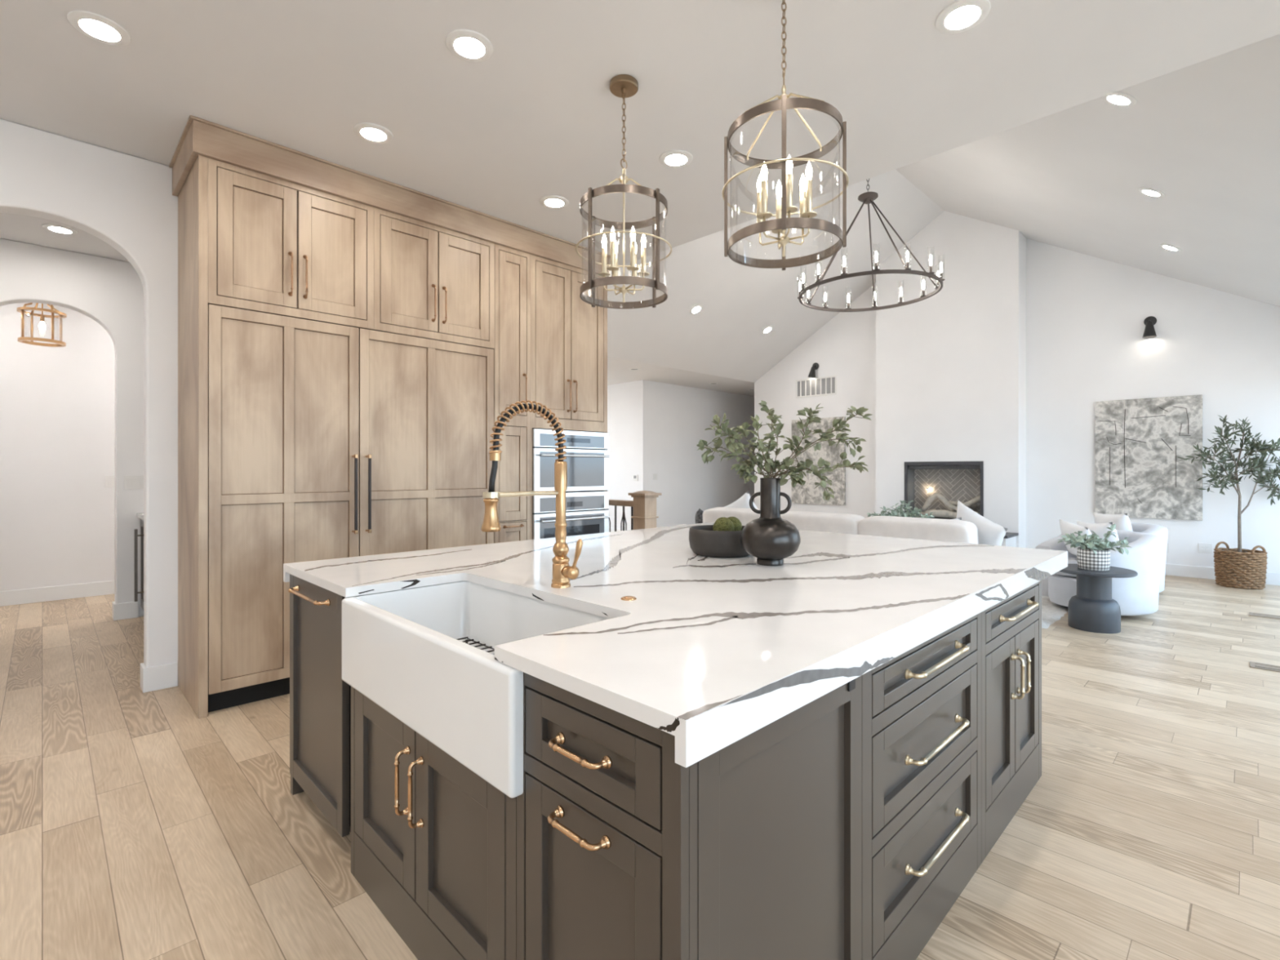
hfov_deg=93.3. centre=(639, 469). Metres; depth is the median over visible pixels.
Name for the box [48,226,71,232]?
diffuser
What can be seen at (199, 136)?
crown molding
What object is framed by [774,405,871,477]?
leafy sprig
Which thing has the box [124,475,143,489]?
light switch
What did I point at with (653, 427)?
wall
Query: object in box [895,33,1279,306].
ceiling
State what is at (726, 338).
ceiling
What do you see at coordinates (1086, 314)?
wall
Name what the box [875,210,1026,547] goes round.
wall
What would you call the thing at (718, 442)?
leafy sprig
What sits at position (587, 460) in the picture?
microwave oven
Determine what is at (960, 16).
diffuser
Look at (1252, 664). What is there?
floor vent
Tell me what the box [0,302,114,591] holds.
wall
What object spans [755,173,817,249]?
candle
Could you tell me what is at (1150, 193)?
diffuser
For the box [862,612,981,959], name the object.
base cabinet
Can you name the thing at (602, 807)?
base cabinet
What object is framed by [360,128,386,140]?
diffuser
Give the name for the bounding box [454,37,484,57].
diffuser
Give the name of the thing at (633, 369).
recessed light
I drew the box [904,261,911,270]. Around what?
socket
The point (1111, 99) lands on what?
diffuser
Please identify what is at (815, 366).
wall sconce
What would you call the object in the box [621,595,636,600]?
switch
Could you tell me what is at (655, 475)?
light switch
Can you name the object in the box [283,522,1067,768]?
countertop
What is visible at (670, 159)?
diffuser
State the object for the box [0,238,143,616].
wall
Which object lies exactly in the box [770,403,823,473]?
leafy sprig
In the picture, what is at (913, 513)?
leafy plant
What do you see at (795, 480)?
leafy sprig
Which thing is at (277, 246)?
upper cabinet
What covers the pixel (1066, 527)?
throw pillow
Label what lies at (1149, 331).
wall sconce
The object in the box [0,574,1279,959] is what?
floor
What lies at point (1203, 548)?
wall outlet
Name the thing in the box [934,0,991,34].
recessed light
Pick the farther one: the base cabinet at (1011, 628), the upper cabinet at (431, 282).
the upper cabinet at (431, 282)
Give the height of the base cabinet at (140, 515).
0.912 m
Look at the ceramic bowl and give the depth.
2.57 m
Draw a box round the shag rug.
[1041,595,1067,628]
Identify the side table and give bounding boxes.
[1058,563,1137,633]
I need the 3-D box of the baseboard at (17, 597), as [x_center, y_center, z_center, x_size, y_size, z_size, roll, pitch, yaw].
[-5.049,1.221,6.704,4.850,0.140,0.016,0,0,-45]
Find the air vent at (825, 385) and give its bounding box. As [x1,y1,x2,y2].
[795,375,836,398]
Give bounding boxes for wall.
[0,119,177,667]
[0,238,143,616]
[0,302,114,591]
[607,379,754,529]
[754,238,1279,573]
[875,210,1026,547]
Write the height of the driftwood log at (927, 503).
0.282 m
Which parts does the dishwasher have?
handle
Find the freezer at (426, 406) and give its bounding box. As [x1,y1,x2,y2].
[359,328,493,555]
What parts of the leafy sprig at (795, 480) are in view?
stem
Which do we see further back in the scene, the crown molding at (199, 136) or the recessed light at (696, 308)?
the recessed light at (696, 308)
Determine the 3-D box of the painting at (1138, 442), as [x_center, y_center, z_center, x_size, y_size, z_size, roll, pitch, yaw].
[6.318,-0.145,7.539,0.045,1.492,1.029,0,0,-45]
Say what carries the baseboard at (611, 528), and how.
attached to the wall at (653, 427)
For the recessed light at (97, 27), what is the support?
in the ceiling at (525, 123)
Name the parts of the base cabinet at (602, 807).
handle, handle, drawer, door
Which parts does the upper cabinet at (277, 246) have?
door, handle, handle, door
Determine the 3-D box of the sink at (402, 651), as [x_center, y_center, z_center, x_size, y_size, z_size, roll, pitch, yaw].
[-0.448,0.540,1.740,0.461,0.262,1.000,0,0,-45]
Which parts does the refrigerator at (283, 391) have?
handle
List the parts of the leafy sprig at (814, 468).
stem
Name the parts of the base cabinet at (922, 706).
drawer, drawer, drawer, handle, handle, handle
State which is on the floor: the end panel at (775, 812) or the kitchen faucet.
the end panel at (775, 812)
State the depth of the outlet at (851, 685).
1.32 m
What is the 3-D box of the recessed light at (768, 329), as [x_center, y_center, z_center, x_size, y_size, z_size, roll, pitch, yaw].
[2.123,-2.333,10.081,0.195,0.102,0.170,0,0,-40]
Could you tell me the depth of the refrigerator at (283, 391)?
3.37 m
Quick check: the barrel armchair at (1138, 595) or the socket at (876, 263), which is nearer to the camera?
the barrel armchair at (1138, 595)
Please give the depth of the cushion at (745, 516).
6.55 m
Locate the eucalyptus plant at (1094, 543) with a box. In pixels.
[1057,523,1131,555]
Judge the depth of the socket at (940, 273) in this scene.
6.67 m
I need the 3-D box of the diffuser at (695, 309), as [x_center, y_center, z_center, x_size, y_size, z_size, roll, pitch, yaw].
[0.817,-2.329,8.790,0.124,0.006,0.124,0,-30,-45]
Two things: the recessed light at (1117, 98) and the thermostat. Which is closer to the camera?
the recessed light at (1117, 98)
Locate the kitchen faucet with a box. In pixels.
[480,400,582,588]
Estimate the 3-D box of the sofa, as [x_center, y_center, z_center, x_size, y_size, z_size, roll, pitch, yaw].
[1.935,0.846,6.092,1.000,0.852,3.380,0,0,-45]
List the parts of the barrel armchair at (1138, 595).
seat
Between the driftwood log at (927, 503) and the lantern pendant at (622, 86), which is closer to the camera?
the lantern pendant at (622, 86)
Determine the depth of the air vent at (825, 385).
10.77 m
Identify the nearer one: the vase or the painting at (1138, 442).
the vase
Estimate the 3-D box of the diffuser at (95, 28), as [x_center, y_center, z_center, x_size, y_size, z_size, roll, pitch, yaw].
[-2.211,-1.804,2.474,0.124,0.006,0.124,0,0,-45]
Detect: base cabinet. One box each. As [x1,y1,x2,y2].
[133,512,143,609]
[351,686,516,959]
[516,672,688,959]
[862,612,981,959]
[981,580,1041,863]
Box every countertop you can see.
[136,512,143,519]
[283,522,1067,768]
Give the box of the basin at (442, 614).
[344,581,609,653]
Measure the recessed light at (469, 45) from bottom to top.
0.012 m
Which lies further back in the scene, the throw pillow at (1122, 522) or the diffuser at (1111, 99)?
the throw pillow at (1122, 522)
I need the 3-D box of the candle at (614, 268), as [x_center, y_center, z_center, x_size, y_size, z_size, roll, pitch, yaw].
[-0.075,-0.938,2.828,0.237,0.199,0.234,0,0,-45]
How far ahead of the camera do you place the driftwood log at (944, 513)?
8.96 m
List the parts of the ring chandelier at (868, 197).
bulb, support rod, support rod, chain, support rod, bulb, support rod, support rod, bulb, bulb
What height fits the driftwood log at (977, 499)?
0.254 m
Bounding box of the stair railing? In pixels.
[607,490,661,532]
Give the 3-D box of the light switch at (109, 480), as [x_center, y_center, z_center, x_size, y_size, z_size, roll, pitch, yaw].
[-5.496,0.121,6.266,0.075,0.118,0.010,0,0,-45]
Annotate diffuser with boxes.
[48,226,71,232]
[79,18,119,39]
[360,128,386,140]
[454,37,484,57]
[545,199,563,206]
[665,154,686,164]
[692,306,700,312]
[945,5,980,28]
[1107,95,1129,103]
[1142,190,1159,195]
[1163,245,1176,249]
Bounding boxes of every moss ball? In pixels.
[712,516,734,530]
[727,516,742,530]
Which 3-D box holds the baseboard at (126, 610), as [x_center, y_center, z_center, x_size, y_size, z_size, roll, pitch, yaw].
[-5.117,1.221,4.675,1.900,0.140,0.155,0,0,-45]
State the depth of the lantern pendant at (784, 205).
2.16 m
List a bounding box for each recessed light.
[41,223,77,234]
[66,9,131,45]
[353,122,393,143]
[445,29,493,62]
[539,195,568,208]
[628,368,639,370]
[658,149,693,167]
[689,304,702,314]
[761,325,773,333]
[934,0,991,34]
[1102,91,1137,106]
[1137,187,1165,197]
[1160,244,1182,251]
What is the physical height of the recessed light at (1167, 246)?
0.102 m
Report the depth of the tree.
6.64 m
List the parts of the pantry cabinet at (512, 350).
drawer, door, door, handle, handle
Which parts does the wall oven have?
door, control panel, display glass, handle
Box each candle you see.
[598,240,649,294]
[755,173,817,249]
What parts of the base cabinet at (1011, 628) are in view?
door, drawer, handle, handle, handle, door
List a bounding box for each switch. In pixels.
[105,475,114,487]
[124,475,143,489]
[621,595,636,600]
[653,473,657,479]
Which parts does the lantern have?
post, post, bulb, post, post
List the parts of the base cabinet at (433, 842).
door, handle, handle, door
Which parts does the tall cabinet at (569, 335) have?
door, handle, handle, door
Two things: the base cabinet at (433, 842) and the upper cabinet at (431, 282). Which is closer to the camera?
the base cabinet at (433, 842)
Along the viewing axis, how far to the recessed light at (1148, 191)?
4.96 m
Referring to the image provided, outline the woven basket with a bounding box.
[1213,541,1267,589]
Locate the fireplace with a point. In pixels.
(961, 481)
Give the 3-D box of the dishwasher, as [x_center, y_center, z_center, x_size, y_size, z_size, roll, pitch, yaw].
[-0.998,0.852,2.396,0.628,0.878,0.595,0,0,-45]
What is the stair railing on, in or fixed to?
on the floor
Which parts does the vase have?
handle, handle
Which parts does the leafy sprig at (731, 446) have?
stem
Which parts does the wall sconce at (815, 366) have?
lamp shade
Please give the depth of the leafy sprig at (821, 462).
2.38 m
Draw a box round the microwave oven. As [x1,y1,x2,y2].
[532,428,608,491]
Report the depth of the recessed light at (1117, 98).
3.70 m
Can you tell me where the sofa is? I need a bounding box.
[676,506,977,543]
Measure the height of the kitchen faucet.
0.592 m
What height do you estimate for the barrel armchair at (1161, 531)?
0.684 m
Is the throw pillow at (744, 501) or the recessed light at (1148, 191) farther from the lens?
the throw pillow at (744, 501)
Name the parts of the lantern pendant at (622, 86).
roof arm, bulb, bulb, bulb, stem, roof arm, chain, bulb, bulb, roof arm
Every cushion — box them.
[702,506,759,525]
[780,511,864,534]
[857,515,977,543]
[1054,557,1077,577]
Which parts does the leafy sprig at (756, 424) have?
stem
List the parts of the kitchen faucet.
support arm, lever handle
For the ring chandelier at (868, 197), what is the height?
1.713 m
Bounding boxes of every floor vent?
[1248,612,1279,619]
[1249,661,1279,672]
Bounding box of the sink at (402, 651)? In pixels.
[342,581,609,798]
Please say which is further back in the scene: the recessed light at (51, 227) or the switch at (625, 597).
the recessed light at (51, 227)
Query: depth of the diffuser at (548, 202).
4.08 m
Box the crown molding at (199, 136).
[168,115,610,276]
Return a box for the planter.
[1076,546,1110,570]
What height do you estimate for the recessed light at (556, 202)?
0.012 m
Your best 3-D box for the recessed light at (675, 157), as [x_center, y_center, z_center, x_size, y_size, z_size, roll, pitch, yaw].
[0.209,-1.802,3.510,0.196,0.012,0.196,0,0,-45]
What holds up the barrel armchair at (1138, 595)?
on the shag rug
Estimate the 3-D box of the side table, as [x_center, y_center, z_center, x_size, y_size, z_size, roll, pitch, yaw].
[3.704,1.049,4.930,0.552,0.484,0.552,0,0,-45]
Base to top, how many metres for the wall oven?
0.772 m
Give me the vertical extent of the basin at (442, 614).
0.260 m
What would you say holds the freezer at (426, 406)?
on the floor
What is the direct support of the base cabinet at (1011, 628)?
on the floor
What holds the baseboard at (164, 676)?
attached to the wall at (126, 202)
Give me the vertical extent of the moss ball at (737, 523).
0.092 m
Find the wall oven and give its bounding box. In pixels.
[532,490,608,539]
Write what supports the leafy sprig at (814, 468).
in the vase
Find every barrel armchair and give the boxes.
[1035,529,1162,615]
[1057,522,1168,592]
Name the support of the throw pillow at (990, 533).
on the sofa
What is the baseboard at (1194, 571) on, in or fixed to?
attached to the wall at (1086, 314)
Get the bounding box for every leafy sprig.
[696,436,773,476]
[704,412,772,477]
[735,422,776,477]
[737,461,768,484]
[749,414,778,477]
[755,400,784,466]
[763,415,792,477]
[769,451,868,479]
[769,458,806,488]
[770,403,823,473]
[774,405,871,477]
[774,433,866,475]
[777,460,834,502]
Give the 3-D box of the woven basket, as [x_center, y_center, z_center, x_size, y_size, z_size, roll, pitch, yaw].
[6.637,1.052,6.685,0.417,0.476,0.416,0,0,1]
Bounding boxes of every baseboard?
[0,580,114,606]
[111,600,138,620]
[140,662,177,693]
[608,527,628,532]
[1164,563,1279,585]
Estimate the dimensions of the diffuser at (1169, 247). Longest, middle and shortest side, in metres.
0.124 x 0.124 x 0.006 m
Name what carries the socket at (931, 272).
attached to the ring chandelier at (868, 197)
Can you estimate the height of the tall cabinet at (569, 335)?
2.938 m
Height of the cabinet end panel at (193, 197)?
2.938 m
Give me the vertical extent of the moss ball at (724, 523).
0.096 m
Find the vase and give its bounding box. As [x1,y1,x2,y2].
[740,477,800,565]
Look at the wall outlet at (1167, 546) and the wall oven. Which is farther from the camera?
the wall outlet at (1167, 546)
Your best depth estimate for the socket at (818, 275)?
6.73 m
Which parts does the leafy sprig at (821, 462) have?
stem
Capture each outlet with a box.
[848,678,855,691]
[1166,543,1168,553]
[1198,542,1212,553]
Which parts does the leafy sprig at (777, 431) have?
stem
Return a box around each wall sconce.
[808,362,818,377]
[1142,315,1156,337]
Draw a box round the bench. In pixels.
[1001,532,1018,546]
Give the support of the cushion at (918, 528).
on the sofa
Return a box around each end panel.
[177,155,208,718]
[688,675,862,959]
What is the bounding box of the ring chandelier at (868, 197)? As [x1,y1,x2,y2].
[797,178,944,311]
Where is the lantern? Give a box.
[16,302,66,346]
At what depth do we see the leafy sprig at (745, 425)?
2.48 m
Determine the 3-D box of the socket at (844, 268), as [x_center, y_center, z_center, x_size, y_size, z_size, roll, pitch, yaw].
[2.196,-2.137,6.497,0.072,0.085,0.070,0,0,-45]
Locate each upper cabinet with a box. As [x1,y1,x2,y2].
[208,157,373,329]
[373,207,494,348]
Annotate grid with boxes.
[457,636,494,654]
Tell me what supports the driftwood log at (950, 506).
on the driftwood log at (944, 513)
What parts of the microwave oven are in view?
door, control panel, display glass, handle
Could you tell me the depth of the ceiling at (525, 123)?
2.81 m
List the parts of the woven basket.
handle, handle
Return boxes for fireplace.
[904,461,983,519]
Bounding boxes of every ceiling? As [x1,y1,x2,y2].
[0,0,1279,265]
[607,168,944,396]
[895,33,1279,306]
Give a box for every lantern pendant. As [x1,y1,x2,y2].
[575,74,671,309]
[721,0,848,270]
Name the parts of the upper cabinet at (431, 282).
door, handle, handle, door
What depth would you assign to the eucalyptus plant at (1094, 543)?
4.86 m
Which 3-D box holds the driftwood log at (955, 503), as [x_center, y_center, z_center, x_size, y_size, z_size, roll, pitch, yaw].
[4.760,0.506,8.927,0.063,0.091,0.404,0,0,-45]
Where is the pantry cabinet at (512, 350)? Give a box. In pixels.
[491,243,530,542]
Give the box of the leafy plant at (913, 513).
[866,500,933,518]
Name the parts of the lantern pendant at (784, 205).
bulb, roof arm, roof arm, bulb, bulb, stem, chain, bulb, bulb, roof arm, roof arm, bulb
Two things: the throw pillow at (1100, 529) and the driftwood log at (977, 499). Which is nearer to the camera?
the throw pillow at (1100, 529)
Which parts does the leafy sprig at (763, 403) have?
stem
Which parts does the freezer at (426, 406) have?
handle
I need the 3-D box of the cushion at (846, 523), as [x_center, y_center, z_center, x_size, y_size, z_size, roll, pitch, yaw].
[1.754,0.636,5.913,0.276,0.432,0.903,0,0,-45]
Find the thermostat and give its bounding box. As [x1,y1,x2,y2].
[632,474,637,480]
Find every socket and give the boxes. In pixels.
[815,274,819,282]
[840,266,847,275]
[872,262,879,270]
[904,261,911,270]
[920,288,924,297]
[928,265,934,274]
[939,272,944,280]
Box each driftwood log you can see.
[922,493,954,511]
[924,509,979,518]
[948,500,977,507]
[948,504,957,511]
[956,495,980,507]
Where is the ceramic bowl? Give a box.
[688,524,750,557]
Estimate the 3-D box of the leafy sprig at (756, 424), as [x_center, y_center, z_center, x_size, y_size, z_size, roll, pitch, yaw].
[0.482,-0.026,2.362,0.175,0.374,0.090,0,0,-45]
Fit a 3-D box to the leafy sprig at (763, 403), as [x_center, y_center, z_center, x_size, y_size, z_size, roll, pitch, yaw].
[0.519,-0.057,2.398,0.107,0.436,0.145,0,0,-3]
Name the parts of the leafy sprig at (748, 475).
stem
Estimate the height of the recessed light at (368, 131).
0.012 m
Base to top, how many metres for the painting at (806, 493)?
1.525 m
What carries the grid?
in the sink at (402, 651)
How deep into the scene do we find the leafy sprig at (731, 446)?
2.35 m
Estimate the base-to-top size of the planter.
0.165 m
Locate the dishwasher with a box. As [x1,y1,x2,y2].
[288,573,351,837]
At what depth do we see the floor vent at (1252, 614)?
5.32 m
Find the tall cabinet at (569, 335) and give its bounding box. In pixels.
[530,254,607,539]
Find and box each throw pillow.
[694,508,703,523]
[724,491,757,508]
[956,500,1008,546]
[1058,519,1092,555]
[1076,520,1120,549]
[1093,511,1133,531]
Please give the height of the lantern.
0.679 m
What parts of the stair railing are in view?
handrail, newel post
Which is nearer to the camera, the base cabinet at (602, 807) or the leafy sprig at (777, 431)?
the base cabinet at (602, 807)
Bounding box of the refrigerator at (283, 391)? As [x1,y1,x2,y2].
[208,304,359,712]
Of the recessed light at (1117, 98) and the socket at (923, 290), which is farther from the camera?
the socket at (923, 290)
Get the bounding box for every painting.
[791,416,845,505]
[1094,395,1202,520]
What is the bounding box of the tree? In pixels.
[1176,414,1279,551]
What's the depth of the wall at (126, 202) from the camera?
3.53 m
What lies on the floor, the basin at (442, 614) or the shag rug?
the shag rug
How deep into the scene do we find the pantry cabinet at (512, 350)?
4.48 m
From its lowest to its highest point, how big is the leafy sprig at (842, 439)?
0.311 m
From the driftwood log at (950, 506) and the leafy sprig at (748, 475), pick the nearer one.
the leafy sprig at (748, 475)

